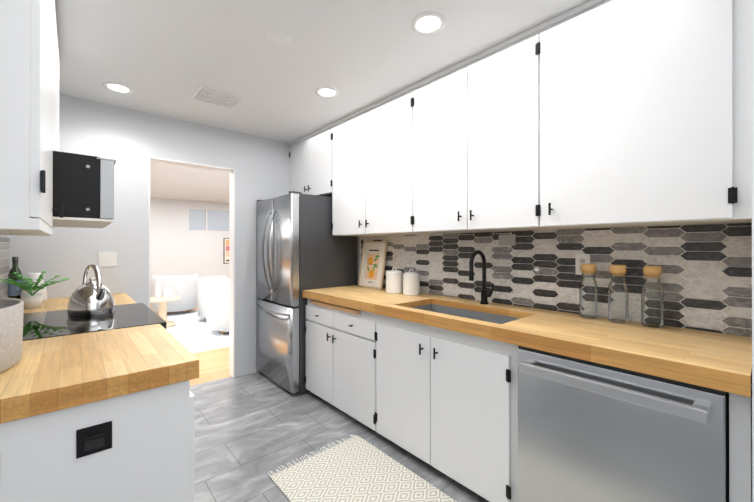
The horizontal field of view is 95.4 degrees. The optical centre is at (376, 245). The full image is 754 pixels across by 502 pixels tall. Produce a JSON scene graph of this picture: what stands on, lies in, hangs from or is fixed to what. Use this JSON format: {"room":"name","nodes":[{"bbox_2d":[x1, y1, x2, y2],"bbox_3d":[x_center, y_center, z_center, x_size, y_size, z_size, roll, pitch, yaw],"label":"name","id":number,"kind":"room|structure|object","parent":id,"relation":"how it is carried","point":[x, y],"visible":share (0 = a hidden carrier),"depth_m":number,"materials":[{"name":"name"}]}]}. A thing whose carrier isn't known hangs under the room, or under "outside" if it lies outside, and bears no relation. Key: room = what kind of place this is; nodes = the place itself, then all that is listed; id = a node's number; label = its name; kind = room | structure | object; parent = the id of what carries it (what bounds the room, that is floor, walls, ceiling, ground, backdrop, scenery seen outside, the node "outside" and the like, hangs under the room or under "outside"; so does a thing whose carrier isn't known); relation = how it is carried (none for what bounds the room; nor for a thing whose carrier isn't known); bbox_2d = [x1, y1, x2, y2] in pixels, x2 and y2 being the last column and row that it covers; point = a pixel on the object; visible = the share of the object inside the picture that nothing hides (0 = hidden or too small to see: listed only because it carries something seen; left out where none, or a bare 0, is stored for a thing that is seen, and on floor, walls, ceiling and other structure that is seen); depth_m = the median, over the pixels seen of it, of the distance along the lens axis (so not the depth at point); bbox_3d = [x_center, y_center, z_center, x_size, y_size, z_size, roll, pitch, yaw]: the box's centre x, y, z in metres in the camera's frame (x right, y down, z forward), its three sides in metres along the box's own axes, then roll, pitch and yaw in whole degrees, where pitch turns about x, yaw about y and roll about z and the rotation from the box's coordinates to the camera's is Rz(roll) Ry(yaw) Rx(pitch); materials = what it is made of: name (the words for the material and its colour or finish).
{"room":"kitchen","nodes":[
{"label":"kitchen","id":0,"kind":"room"},
{"bbox_2d":[0,0,56,231],"bbox_3d":[-1.233,-0.603,1.089,0.274,1.061,0.698,0,0,-41],"label":"upper cabinet","id":1,"kind":"object","parent":0,"relation":"attached to","point":[28,28],"depth_m":0.90,"materials":[{"name":"white wood"}]},
{"bbox_2d":[56,32,103,227],"bbox_3d":[-1.670,-0.628,1.701,0.428,1.009,0.785,0,0,-41],"label":"upper cabinet","id":2,"kind":"object","parent":0,"relation":"attached to","point":[79,177],"depth_m":1.51,"materials":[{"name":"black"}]},
{"bbox_2d":[53,151,115,227],"bbox_3d":[-1.647,-0.256,1.719,0.487,0.290,0.795,0,0,-41],"label":"microwave","id":3,"kind":"object","parent":2,"relation":"in","point":[84,184],"depth_m":1.51,"materials":[{"name":"black metal"}]},
{"bbox_2d":[8,94,289,376],"bbox_3d":[-1.330,0.087,3.557,7.800,2.440,0.120,0,0,-41],"label":"wall","id":4,"kind":"structure","parent":0,"point":[130,141],"depth_m":2.88,"materials":[{"name":"white paint"}]},
{"bbox_2d":[99,252,116,266],"bbox_3d":[-2.152,0.106,2.744,0.116,0.120,0.012,0,0,-41],"label":"light switch","id":5,"kind":"object","parent":4,"relation":"attached to","point":[107,259],"visible":1,"depth_m":2.74,"materials":[{"name":"white plastic"}]},
{"bbox_2d":[148,156,234,377],"bbox_3d":[-1.720,0.271,3.212,0.722,2.071,0.128,0,0,-41],"label":"door frame","id":6,"kind":"structure","parent":4,"relation":"attached to","point":[231,171],"depth_m":3.40,"materials":[{"name":"white"}]},
{"bbox_2d":[150,197,228,296],"bbox_3d":[-5.258,0.095,8.012,8.040,2.440,0.120,0,0,-41],"label":"wall","id":7,"kind":"structure","parent":0,"point":[178,247],"depth_m":8.37,"materials":[{"name":"white paint"}]},
{"bbox_2d":[189,207,228,231],"bbox_3d":[-4.046,-0.658,9.036,1.630,0.590,0.070,0,0,-41],"label":"living room window","id":8,"kind":"structure","parent":7,"relation":"in","point":[207,220],"depth_m":8.82,"materials":[{"name":"grey"}]},
{"bbox_2d":[223,238,228,263],"bbox_3d":[-3.830,0.132,9.175,0.520,0.670,0.022,0,0,-41],"label":"framed poster","id":9,"kind":"object","parent":7,"relation":"attached to","point":[225,250],"visible":0.17,"depth_m":9.03,"materials":[{"name":"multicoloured paper"}]},
{"bbox_2d":[150,303,230,385],"bbox_3d":[-3.307,1.336,5.797,7.800,0.050,5.980,0,0,-41],"label":"floor","id":10,"kind":"structure","parent":0,"point":[213,364],"depth_m":3.78,"materials":[{"name":"beige wood"}]},
{"bbox_2d":[166,311,228,352],"bbox_3d":[-2.736,1.311,5.754,3.000,0.001,3.000,0,0,-41],"label":"living room rug","id":11,"kind":"object","parent":10,"relation":"on","point":[190,331],"visible":0.07,"depth_m":5.12,"materials":[{"name":"white fabric"}]},
{"bbox_2d":[150,295,179,327],"bbox_3d":[-3.478,1.075,5.567,0.500,0.469,0.500,0,0,-41],"label":"round side table","id":12,"kind":"object","parent":11,"relation":"on","point":[162,301],"visible":0.62,"depth_m":5.51,"materials":[{"name":"beige wood"}]},
{"bbox_2d":[154,282,161,297],"bbox_3d":[-3.543,0.710,5.551,0.100,0.260,0.100,0,0,-41],"label":"vase","id":13,"kind":"object","parent":12,"relation":"on","point":[158,293],"visible":1,"depth_m":5.52,"materials":[{"name":"white ceramic"}]},
{"bbox_2d":[164,286,172,297],"bbox_3d":[-3.392,0.750,5.577,0.130,0.180,0.130,0,0,-41],"label":"vase","id":14,"kind":"object","parent":12,"relation":"on","point":[168,292],"visible":1,"depth_m":5.54,"materials":[{"name":"white ceramic"}]},
{"bbox_2d":[150,274,198,312],"bbox_3d":[-3.969,0.942,6.758,0.843,0.741,0.774,0,0,-21],"label":"armchair","id":15,"kind":"object","parent":11,"relation":"on","point":[184,287],"visible":0.69,"depth_m":6.48,"materials":[{"name":"white fabric"}]},
{"bbox_2d":[197,276,228,317],"bbox_3d":[-2.802,0.940,6.171,0.774,0.741,0.843,0,0,-31],"label":"armchair","id":16,"kind":"object","parent":11,"relation":"on","point":[203,283],"visible":0.21,"depth_m":5.84,"materials":[{"name":"white fabric"}]},
{"bbox_2d":[205,281,228,334],"bbox_3d":[-2.214,0.939,5.294,0.774,0.741,0.843,0,0,-26],"label":"armchair","id":17,"kind":"object","parent":11,"relation":"on","point":[217,306],"visible":0.58,"depth_m":4.92,"materials":[{"name":"white fabric"}]},
{"bbox_2d":[55,0,589,203],"bbox_3d":[-1.284,-1.173,3.506,7.800,0.080,12.100,0,0,-41],"label":"ceiling","id":18,"kind":"structure","parent":0,"point":[166,58],"depth_m":2.04,"materials":[{"name":"white paint"}]},
{"bbox_2d":[103,82,132,93],"bbox_3d":[-1.853,-1.131,2.458,0.176,0.008,0.176,0,0,-41],"label":"recessed light","id":19,"kind":"object","parent":18,"relation":"in","point":[118,87],"visible":1,"depth_m":2.45,"materials":[{"name":"white plastic"}]},
{"bbox_2d":[191,85,245,108],"bbox_3d":[-1.219,-1.127,2.631,0.320,0.014,0.272,0,0,-41],"label":"ceiling vent","id":20,"kind":"object","parent":18,"relation":"in","point":[214,97],"visible":0.98,"depth_m":2.61,"materials":[{"name":"white metal"}]},
{"bbox_2d":[265,30,291,46],"bbox_3d":[-0.537,-1.125,1.872,0.140,0.020,0.140,0,0,-41],"label":"smoke detector","id":21,"kind":"object","parent":18,"relation":"attached to","point":[278,38],"visible":0.98,"depth_m":1.85,"materials":[{"name":"white plastic"}]},
{"bbox_2d":[315,86,338,97],"bbox_3d":[-0.368,-1.131,2.527,0.176,0.008,0.176,0,0,-41],"label":"recessed light","id":22,"kind":"object","parent":18,"relation":"in","point":[327,92],"visible":1,"depth_m":2.52,"materials":[{"name":"white plastic"}]},
{"bbox_2d":[411,12,445,34],"bbox_3d":[0.263,-1.132,1.751,0.176,0.008,0.176,0,0,-41],"label":"recessed light","id":23,"kind":"object","parent":18,"relation":"in","point":[427,23],"visible":1,"depth_m":1.75,"materials":[{"name":"white plastic"}]},
{"bbox_2d":[190,372,489,501],"bbox_3d":[0.423,1.327,1.021,4.680,0.050,6.120,0,0,-41],"label":"floor","id":24,"kind":"structure","parent":0,"point":[252,430],"depth_m":2.34,"materials":[{"name":"grey tile"}]},
{"bbox_2d":[0,380,194,501],"bbox_3d":[-1.091,0.874,1.212,0.652,0.857,0.698,0,0,-41],"label":"base cabinet","id":25,"kind":"object","parent":24,"relation":"on","point":[98,408],"depth_m":1.01,"materials":[{"name":"white wood"}]},
{"bbox_2d":[0,293,198,423],"bbox_3d":[-1.569,0.432,1.781,0.688,0.103,2.222,0,0,-41],"label":"countertop","id":26,"kind":"structure","parent":25,"relation":"on","point":[66,361],"depth_m":1.15,"materials":[{"name":"brown wood"}]},
{"bbox_2d":[0,298,23,372],"bbox_3d":[-1.250,0.282,1.068,0.208,0.195,0.385,0,0,-41],"label":"concrete planter","id":27,"kind":"object","parent":26,"relation":"on","point":[11,323],"visible":1,"depth_m":1.05,"materials":[{"name":"grey concrete"}]},
{"bbox_2d":[8,257,21,298],"bbox_3d":[-2.446,0.229,2.319,0.067,0.310,0.067,0,0,-41],"label":"olive oil bottle","id":28,"kind":"object","parent":26,"relation":"on","point":[14,291],"visible":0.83,"depth_m":2.30,"materials":[{"name":"green glass"}]},
{"bbox_2d":[21,273,46,301],"bbox_3d":[-2.335,0.284,2.337,0.130,0.200,0.130,0,0,-41],"label":"vase","id":29,"kind":"object","parent":26,"relation":"on","point":[33,276],"visible":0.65,"depth_m":2.32,"materials":[{"name":"white ceramic"}]},
{"bbox_2d":[0,271,68,308],"bbox_3d":[-2.110,0.271,2.114,0.338,0.226,0.236,0,0,-41],"label":"potted plant","id":30,"kind":"object","parent":26,"relation":"on","point":[30,300],"visible":1,"depth_m":2.11,"materials":[{"name":"green plant"}]},
{"bbox_2d":[67,264,114,316],"bbox_3d":[-1.609,0.240,1.937,0.210,0.280,0.230,0,0,-41],"label":"kettle","id":31,"kind":"object","parent":26,"relation":"on","point":[91,297],"visible":1,"depth_m":1.88,"materials":[{"name":"silver metal"}]},
{"bbox_2d":[23,303,166,340],"bbox_3d":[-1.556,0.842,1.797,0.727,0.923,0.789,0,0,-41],"label":"cooktop","id":32,"kind":"object","parent":26,"relation":"in","point":[47,324],"depth_m":1.73,"materials":[{"name":"black glass"}]},
{"bbox_2d":[256,188,356,394],"bbox_3d":[-0.723,0.418,3.467,0.708,1.777,0.793,0,0,-41],"label":"fridge","id":33,"kind":"object","parent":24,"relation":"on","point":[295,251],"depth_m":3.12,"materials":[{"name":"silver metal"}]},
{"bbox_2d":[304,300,331,403],"bbox_3d":[-0.255,0.878,3.046,0.615,0.857,0.432,0,0,-41],"label":"base cabinet","id":34,"kind":"object","parent":24,"relation":"on","point":[317,316],"depth_m":2.84,"materials":[{"name":"white wood"}]},
{"bbox_2d":[268,434,456,501],"bbox_3d":[0.150,1.299,1.550,0.630,0.008,1.675,0,0,-41],"label":"kitchen rug","id":35,"kind":"object","parent":24,"relation":"on","point":[356,469],"visible":1,"depth_m":1.90,"materials":[{"name":"white fabric"}]},
{"bbox_2d":[332,304,395,435],"bbox_3d":[0.083,0.877,2.662,0.615,0.857,0.591,0,0,-41],"label":"base cabinet","id":36,"kind":"object","parent":24,"relation":"on","point":[359,339],"depth_m":2.42,"materials":[{"name":"white wood"}]},
{"bbox_2d":[384,344,495,501],"bbox_3d":[0.550,0.994,2.133,0.615,0.620,0.820,0,0,-41],"label":"base cabinet","id":37,"kind":"object","parent":24,"relation":"on","point":[440,410],"depth_m":1.87,"materials":[{"name":"white wood"}]},
{"bbox_2d":[496,340,751,501],"bbox_3d":[1.081,0.875,1.524,0.623,0.856,0.797,0,0,-41],"label":"base cabinet","id":38,"kind":"object","parent":24,"relation":"on","point":[568,430],"depth_m":1.28,"materials":[{"name":"white"}]},
{"bbox_2d":[304,284,751,399],"bbox_3d":[0.464,0.426,2.210,0.642,0.082,2.642,0,0,-41],"label":"countertop","id":39,"kind":"structure","parent":38,"relation":"on","point":[721,362],"depth_m":1.47,"materials":[{"name":"brown wood"}]},
{"bbox_2d":[358,241,387,288],"bbox_3d":[-0.041,0.172,3.187,0.018,0.430,0.325,12,-8,-41],"label":"art print","id":40,"kind":"object","parent":39,"relation":"on","point":[372,267],"visible":1,"depth_m":3.17,"materials":[{"name":"beige paper"}]},
{"bbox_2d":[386,267,402,293],"bbox_3d":[0.143,0.277,2.815,0.142,0.215,0.142,0,0,-41],"label":"canister","id":41,"kind":"object","parent":39,"relation":"on","point":[394,281],"visible":0.96,"depth_m":2.76,"materials":[{"name":"white ceramic"}]},
{"bbox_2d":[403,269,419,295],"bbox_3d":[0.271,0.282,2.715,0.134,0.205,0.134,0,0,-41],"label":"canister","id":42,"kind":"object","parent":39,"relation":"on","point":[411,283],"visible":1,"depth_m":2.66,"materials":[{"name":"white ceramic"}]},
{"bbox_2d":[392,304,519,371],"bbox_3d":[0.503,0.521,2.093,0.405,0.195,0.780,0,0,-41],"label":"sink","id":43,"kind":"object","parent":39,"relation":"in","point":[472,350],"depth_m":1.93,"materials":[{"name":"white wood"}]},
{"bbox_2d":[469,250,493,303],"bbox_3d":[0.675,0.206,2.213,0.192,0.357,0.102,0,0,-41],"label":"faucet","id":44,"kind":"object","parent":39,"relation":"on","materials":[{"name":"black metal"}]},
{"bbox_2d":[579,264,597,317],"bbox_3d":[1.129,0.238,1.832,0.086,0.283,0.086,0,0,-41],"label":"glass bottle","id":45,"kind":"object","parent":39,"relation":"on","point":[588,269],"visible":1,"depth_m":1.83,"materials":[{"name":"clear glass"}]},
{"bbox_2d":[608,265,628,322],"bbox_3d":[1.211,0.237,1.724,0.086,0.283,0.086,0,0,-41],"label":"glass bottle","id":46,"kind":"object","parent":39,"relation":"on","point":[617,270],"visible":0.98,"depth_m":1.72,"materials":[{"name":"clear glass"}]},
{"bbox_2d":[641,266,663,327],"bbox_3d":[1.308,0.237,1.629,0.086,0.283,0.086,0,0,-41],"label":"glass bottle","id":47,"kind":"object","parent":39,"relation":"on","point":[652,271],"visible":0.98,"depth_m":1.63,"materials":[{"name":"clear glass"}]},
{"bbox_2d":[518,346,728,501],"bbox_3d":[1.059,0.870,1.487,0.651,0.846,0.667,0,0,-41],"label":"dishwasher","id":48,"kind":"object","parent":38,"relation":"in","point":[590,429],"depth_m":1.27,"materials":[{"name":"grey metal"}]},
{"bbox_2d":[357,223,736,333],"bbox_3d":[0.490,0.086,2.762,0.120,2.440,3.720,0,0,-41],"label":"wall","id":49,"kind":"structure","parent":0,"point":[358,255],"depth_m":3.43,"materials":[{"name":"white paint"}]},
{"bbox_2d":[289,135,307,191],"bbox_3d":[-0.698,-0.812,3.755,0.347,0.638,0.415,0,0,-41],"label":"upper cabinet","id":50,"kind":"object","parent":49,"relation":"attached to","point":[298,154],"depth_m":3.63,"materials":[{"name":"white wood"}]},
{"bbox_2d":[308,126,327,191],"bbox_3d":[-0.423,-0.812,3.442,0.347,0.638,0.417,0,0,-41],"label":"upper cabinet","id":51,"kind":"object","parent":49,"relation":"attached to","point":[317,140],"depth_m":3.35,"materials":[{"name":"white wood"}]},
{"bbox_2d":[328,109,363,235],"bbox_3d":[-0.125,-0.613,3.104,0.347,1.038,0.484,0,0,-41],"label":"upper cabinet","id":52,"kind":"object","parent":49,"relation":"attached to","point":[345,135],"depth_m":3.00,"materials":[{"name":"white wood"}]},
{"bbox_2d":[364,88,407,235],"bbox_3d":[0.208,-0.613,2.726,0.347,1.038,0.525,0,0,-41],"label":"upper cabinet","id":53,"kind":"object","parent":49,"relation":"attached to","point":[385,120],"depth_m":2.62,"materials":[{"name":"white wood"}]},
{"bbox_2d":[408,61,473,234],"bbox_3d":[0.529,-0.614,2.361,0.347,1.038,0.446,0,0,-41],"label":"upper cabinet","id":54,"kind":"object","parent":49,"relation":"attached to","point":[436,102],"depth_m":2.26,"materials":[{"name":"white wood"}]},
{"bbox_2d":[464,26,535,231],"bbox_3d":[0.818,-0.615,2.033,0.347,1.038,0.429,0,0,-41],"label":"upper cabinet","id":55,"kind":"object","parent":49,"relation":"attached to","point":[500,80],"depth_m":1.91,"materials":[{"name":"white wood"}]},
{"bbox_2d":[360,223,751,336],"bbox_3d":[0.705,0.145,2.418,0.012,0.478,2.634,0,0,-41],"label":"tile backsplash","id":56,"kind":"structure","parent":49,"relation":"attached to","point":[706,279],"depth_m":1.83,"materials":[{"name":"grey tile"}]},
{"bbox_2d":[499,234,515,245],"bbox_3d":[0.853,-0.038,2.238,0.010,0.072,0.110,0,0,-41],"label":"outlet","id":57,"kind":"object","parent":56,"relation":"attached to","point":[510,240],"depth_m":2.24,"materials":[{"name":"white plastic"}]},
{"bbox_2d":[533,266,540,272],"bbox_3d":[0.979,0.144,2.095,0.010,0.037,0.042,0,0,-41],"label":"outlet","id":58,"kind":"object","parent":56,"relation":"attached to","point":[536,269],"depth_m":2.09,"materials":[{"name":"white plastic"}]},
{"bbox_2d":[575,254,589,274],"bbox_3d":[1.144,0.104,1.908,0.010,0.113,0.070,0,0,-41],"label":"outlet","id":59,"kind":"object","parent":56,"relation":"attached to","point":[580,259],"depth_m":1.92,"materials":[{"name":"white plastic"}]},
{"bbox_2d":[536,0,751,229],"bbox_3d":[1.204,-0.615,1.596,0.347,1.038,0.738,0,0,-41],"label":"upper cabinet","id":60,"kind":"object","parent":49,"relation":"attached to","point":[608,113],"depth_m":1.43,"materials":[{"name":"white wood"}]},
{"bbox_2d":[751,0,753,501],"bbox_3d":[1.388,0.083,1.167,0.643,2.440,0.140,0,0,-41],"label":"wall","id":61,"kind":"structure","parent":0,"point":[752,21],"depth_m":1.00,"materials":[{"name":"white paint"}]},
{"bbox_3d":[-1.268,0.082,0.825,0.120,2.440,4.060,0,0,-41],"label":"wall","id":62,"kind":"structure","parent":0,"visible":0},
{"bbox_2d":[0,237,9,297],"bbox_3d":[-1.827,0.163,1.554,0.006,0.439,2.222,0,0,-41],"label":"backsplash","id":63,"kind":"structure","parent":62,"relation":"attached to","point":[4,254],"depth_m":2.22,"materials":[{"name":"white tile"}]}
]}

